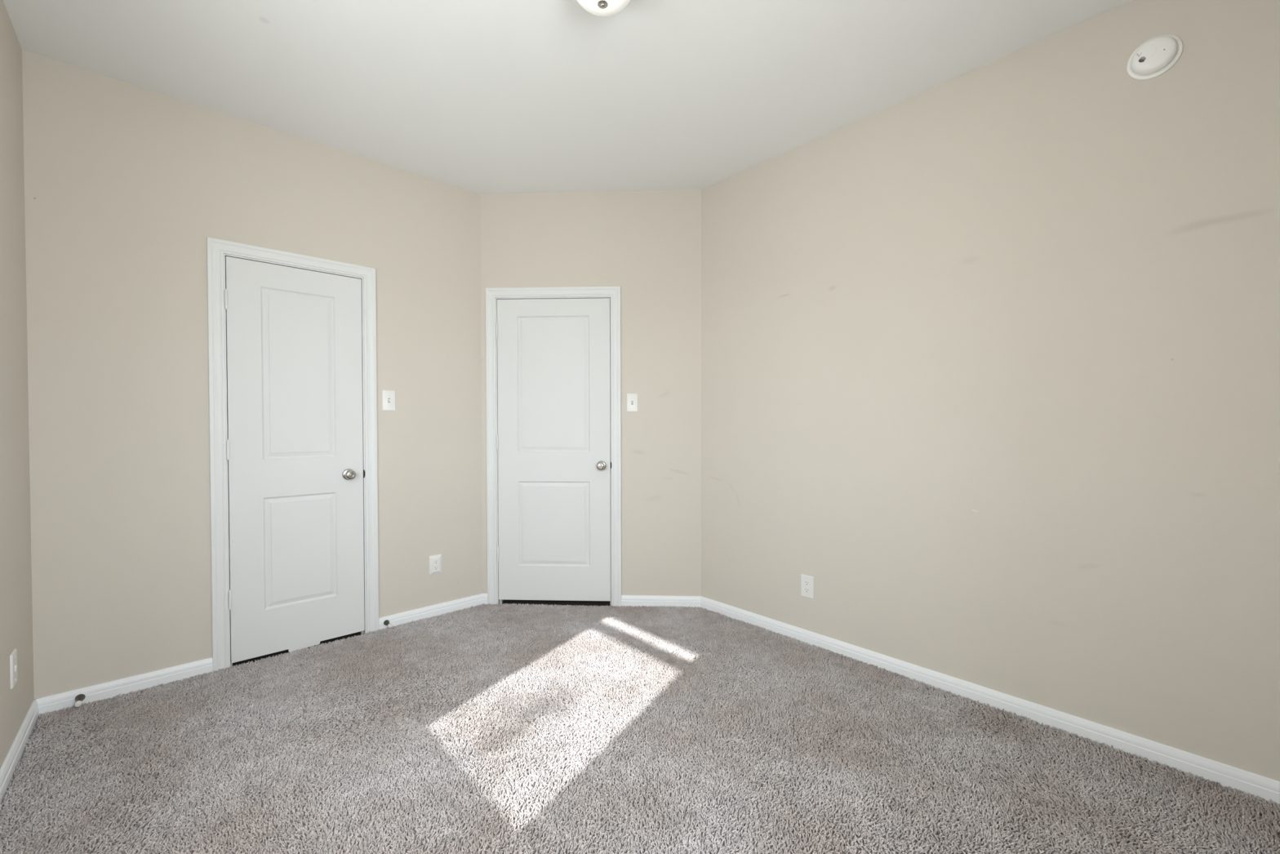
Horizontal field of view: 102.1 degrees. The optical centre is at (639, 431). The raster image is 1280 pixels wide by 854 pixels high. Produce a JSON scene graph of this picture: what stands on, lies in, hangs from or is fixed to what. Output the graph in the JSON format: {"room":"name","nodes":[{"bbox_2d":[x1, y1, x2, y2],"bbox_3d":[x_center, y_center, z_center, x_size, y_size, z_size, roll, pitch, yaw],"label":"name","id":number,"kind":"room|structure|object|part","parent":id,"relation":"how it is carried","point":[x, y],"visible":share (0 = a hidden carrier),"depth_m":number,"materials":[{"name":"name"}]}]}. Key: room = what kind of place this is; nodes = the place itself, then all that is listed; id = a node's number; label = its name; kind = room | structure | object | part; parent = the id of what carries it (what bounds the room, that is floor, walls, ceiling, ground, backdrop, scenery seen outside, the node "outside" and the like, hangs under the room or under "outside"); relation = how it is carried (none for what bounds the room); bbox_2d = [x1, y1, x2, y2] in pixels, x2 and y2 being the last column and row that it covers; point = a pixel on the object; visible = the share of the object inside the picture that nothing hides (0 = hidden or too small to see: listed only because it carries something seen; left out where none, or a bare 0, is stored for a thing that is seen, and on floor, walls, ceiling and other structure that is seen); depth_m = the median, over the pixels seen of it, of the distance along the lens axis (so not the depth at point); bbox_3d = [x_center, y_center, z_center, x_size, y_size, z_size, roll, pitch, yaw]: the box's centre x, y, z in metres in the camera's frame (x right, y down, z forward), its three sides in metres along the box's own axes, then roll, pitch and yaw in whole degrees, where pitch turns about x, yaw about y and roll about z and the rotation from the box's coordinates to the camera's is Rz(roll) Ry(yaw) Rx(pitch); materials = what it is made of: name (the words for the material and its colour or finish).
{"room":"empty bedroom","nodes":[
{"label":"empty bedroom","id":0,"kind":"room"},
{"bbox_2d":[0,0,34,768],"bbox_3d":[-1.271,-0.162,0.681,0.120,2.743,3.996,-1,1,-42],"label":"wall","id":1,"kind":"structure","parent":0,"point":[15,565],"depth_m":1.91,"materials":[{"name":"beige paint"}]},
{"bbox_2d":[9,648,17,688],"bbox_3d":[-2.246,0.851,1.857,0.010,0.120,0.076,-1,1,-42],"label":"wall plate","id":2,"kind":"object","parent":1,"relation":"attached to","point":[13,656],"visible":1,"depth_m":1.84,"materials":[{"name":"white plastic"}]},
{"bbox_2d":[0,698,39,804],"bbox_3d":[-1.223,1.167,0.749,0.014,0.083,3.806,-1,1,-42],"label":"baseboard","id":3,"kind":"structure","parent":1,"relation":"attached to","point":[16,750],"depth_m":1.85,"materials":[{"name":"white paint"}]},
{"bbox_2d":[22,49,482,698],"bbox_3d":[-1.836,-0.192,2.829,2.150,2.743,0.135,-1,1,-42],"label":"wall","id":4,"kind":"structure","parent":0,"point":[126,184],"depth_m":2.41,"materials":[{"name":"beige paint"}]},
{"bbox_2d":[74,693,85,706],"bbox_3d":[-2.376,1.142,2.190,0.031,0.031,0.075,-1,1,-42],"label":"door stop","id":5,"kind":"object","parent":4,"relation":"attached to","point":[80,697],"visible":1,"depth_m":2.19,"materials":[{"name":"metal"}]},
{"bbox_3d":[-2.381,1.142,2.195,0.031,0.031,0.061,-1,1,-42],"label":"flared stem","id":6,"kind":"part","parent":5,"relation":"part of","materials":[{"name":"metal"}]},
{"bbox_2d":[34,657,213,715],"bbox_3d":[-2.296,1.146,2.323,0.580,0.083,0.014,-1,1,-42],"label":"baseboard","id":7,"kind":"structure","parent":4,"relation":"attached to","point":[110,689],"depth_m":2.31,"materials":[{"name":"white paint"}]},
{"bbox_2d":[206,236,378,672],"bbox_3d":[-1.847,0.120,2.800,0.749,2.120,0.138,-1,1,-42],"label":"door frame","id":8,"kind":"structure","parent":4,"relation":"attached to","point":[217,250],"depth_m":2.55,"materials":[{"name":"white paint"}]},
{"bbox_2d":[224,256,364,662],"bbox_3d":[-1.806,0.152,2.749,0.613,2.036,0.100,-1,1,-42],"label":"door","id":9,"kind":"structure","parent":4,"relation":"in","point":[295,444],"depth_m":2.74,"materials":[{"name":"white paint"}]},
{"bbox_3d":[-1.625,0.242,2.895,0.064,0.064,0.062,-1,1,-42],"label":"knob","id":10,"kind":"part","parent":9,"relation":"part of","materials":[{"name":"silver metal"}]},
{"bbox_2d":[383,619,391,627],"bbox_3d":[-1.470,1.127,3.020,0.031,0.031,0.075,-1,1,-42],"label":"door stop","id":11,"kind":"object","parent":4,"relation":"attached to","point":[386,622],"visible":1,"depth_m":3.02,"materials":[{"name":"metal"}]},
{"bbox_3d":[-1.475,1.126,3.026,0.031,0.031,0.061,-1,1,-42],"label":"flared stem","id":12,"kind":"part","parent":11,"relation":"part of","materials":[{"name":"metal"}]},
{"bbox_2d":[382,390,395,410],"bbox_3d":[-1.480,-0.183,3.052,0.074,0.120,0.018,-1,1,-42],"label":"light switch","id":13,"kind":"object","parent":4,"relation":"attached to","point":[388,397],"visible":1,"depth_m":3.05,"materials":[{"name":"white plastic"}]},
{"bbox_2d":[378,593,483,630],"bbox_3d":[-1.290,1.131,3.245,0.651,0.083,0.014,-1,1,-42],"label":"baseboard","id":14,"kind":"structure","parent":4,"relation":"attached to","point":[435,610],"depth_m":3.23,"materials":[{"name":"white paint"}]},
{"bbox_2d":[429,554,441,575],"bbox_3d":[-1.283,0.838,3.248,0.076,0.120,0.014,-1,1,-42],"label":"power outlet","id":15,"kind":"object","parent":4,"relation":"attached to","point":[435,561],"visible":1,"depth_m":3.24,"materials":[{"name":"white plastic"}]},
{"bbox_2d":[433,565,439,570],"bbox_3d":[-1.279,0.857,3.245,0.034,0.028,0.003,-1,1,-42],"label":"receptacle","id":16,"kind":"object","parent":15,"relation":"attached to","point":[435,567],"depth_m":3.24,"materials":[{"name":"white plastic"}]},
{"bbox_2d":[433,559,439,564],"bbox_3d":[-1.279,0.818,3.244,0.034,0.028,0.003,-1,1,-42],"label":"receptacle","id":17,"kind":"object","parent":15,"relation":"attached to","point":[435,561],"depth_m":3.24,"materials":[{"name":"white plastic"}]},
{"bbox_2d":[232,600,609,666],"bbox_3d":[-0.125,1.242,1.763,3.242,0.100,4.056,-1,1,-42],"label":"floor","id":18,"kind":"structure","parent":0,"point":[510,602],"depth_m":3.49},
{"bbox_2d":[0,603,1279,853],"bbox_3d":[-0.118,1.173,1.754,3.002,0.021,3.796,-1,1,-42],"label":"carpet","id":19,"kind":"object","parent":18,"relation":"on","point":[500,728],"visible":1,"depth_m":1.85,"materials":[{"name":"grey carpet"}]},
{"bbox_2d":[3,0,1131,194],"bbox_3d":[-0.130,-1.600,1.722,3.242,0.100,4.056,-1,1,-42],"label":"ceiling","id":20,"kind":"structure","parent":0,"point":[477,96],"depth_m":2.20,"materials":[{"name":"paint"}]},
{"bbox_2d":[576,0,630,16],"bbox_3d":[-0.124,-1.479,1.716,0.264,0.142,0.264,-1,1,-42],"label":"ceiling lamp","id":21,"kind":"object","parent":20,"relation":"attached to","point":[597,7],"visible":1,"depth_m":1.73,"materials":[{"name":"white glass"}]},
{"bbox_2d":[480,189,701,600],"bbox_3d":[-0.325,-0.204,3.486,1.620,2.743,0.135,0,1,3],"label":"wall","id":22,"kind":"structure","parent":0,"point":[646,244],"depth_m":3.40,"materials":[{"name":"beige paint"}]},
{"bbox_2d":[482,593,487,604],"bbox_3d":[-1.037,1.128,3.462,0.036,0.083,0.014,0,1,2],"label":"baseboard","id":23,"kind":"structure","parent":22,"relation":"attached to","point":[485,595],"depth_m":3.46,"materials":[{"name":"white paint"}]},
{"bbox_2d":[495,297,611,600],"bbox_3d":[-0.577,0.124,3.420,0.761,2.003,0.100,0,1,2],"label":"door","id":24,"kind":"structure","parent":22,"relation":"in","point":[553,437],"depth_m":3.44,"materials":[{"name":"white paint"}]},
{"bbox_3d":[-0.257,0.226,3.391,0.064,0.064,0.062,0,1,2],"label":"knob","id":25,"kind":"part","parent":24,"relation":"part of","materials":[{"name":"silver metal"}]},
{"bbox_2d":[485,286,621,606],"bbox_3d":[-0.570,0.108,3.485,0.896,2.120,0.138,0,1,3],"label":"door frame","id":26,"kind":"structure","parent":22,"relation":"attached to","point":[492,295],"depth_m":3.42,"materials":[{"name":"white paint"}]},
{"bbox_2d":[626,393,637,412],"bbox_3d":[-0.051,-0.189,3.398,0.074,0.120,0.018,0,1,2],"label":"light switch","id":27,"kind":"object","parent":22,"relation":"attached to","point":[632,398],"visible":1,"depth_m":3.40,"materials":[{"name":"white plastic"}]},
{"bbox_2d":[621,595,701,607],"bbox_3d":[0.140,1.127,3.411,0.527,0.083,0.014,0,1,2],"label":"baseboard","id":28,"kind":"structure","parent":22,"relation":"attached to","point":[626,600],"depth_m":3.40,"materials":[{"name":"white paint"}]},
{"bbox_2d":[701,0,1279,781],"bbox_3d":[1.385,-0.191,2.402,0.120,2.743,2.944,-1,1,-42],"label":"wall","id":29,"kind":"structure","parent":0,"point":[990,353],"depth_m":2.08,"materials":[{"name":"beige paint"}]},
{"bbox_2d":[800,573,813,599],"bbox_3d":[0.917,0.851,2.835,0.008,0.120,0.076,-1,1,-42],"label":"power outlet","id":30,"kind":"object","parent":29,"relation":"attached to","point":[806,581],"visible":1,"depth_m":2.83,"materials":[{"name":"white plastic"}]},
{"bbox_2d":[804,586,809,593],"bbox_3d":[0.915,0.870,2.834,0.003,0.028,0.034,-1,1,-42],"label":"receptacle","id":31,"kind":"object","parent":30,"relation":"attached to","point":[806,589],"depth_m":2.83,"materials":[{"name":"white plastic"}]},
{"bbox_2d":[804,580,809,586],"bbox_3d":[0.915,0.831,2.833,0.003,0.028,0.034,-1,1,-42],"label":"receptacle","id":32,"kind":"object","parent":30,"relation":"attached to","point":[806,583],"depth_m":2.83,"materials":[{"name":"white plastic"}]},
{"bbox_2d":[700,595,1279,806],"bbox_3d":[1.331,1.139,2.383,0.014,0.083,2.764,-1,1,-42],"label":"baseboard","id":33,"kind":"structure","parent":29,"relation":"attached to","point":[1266,788],"depth_m":2.08,"materials":[{"name":"white paint"}]},
{"bbox_2d":[1126,34,1182,79],"bbox_3d":[1.799,-1.318,1.811,0.044,0.141,0.141,-1,1,-42],"label":"smoke detector","id":34,"kind":"object","parent":29,"relation":"attached to","point":[1157,55],"visible":1,"depth_m":1.80,"materials":[{"name":"plastic"}]},
{"bbox_2d":[1138,56,1145,62],"bbox_3d":[1.766,-1.307,1.818,0.004,0.018,0.019,-1,1,-42],"label":"grille","id":35,"kind":"object","parent":34,"relation":"attached to","point":[1141,59],"depth_m":1.82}
]}

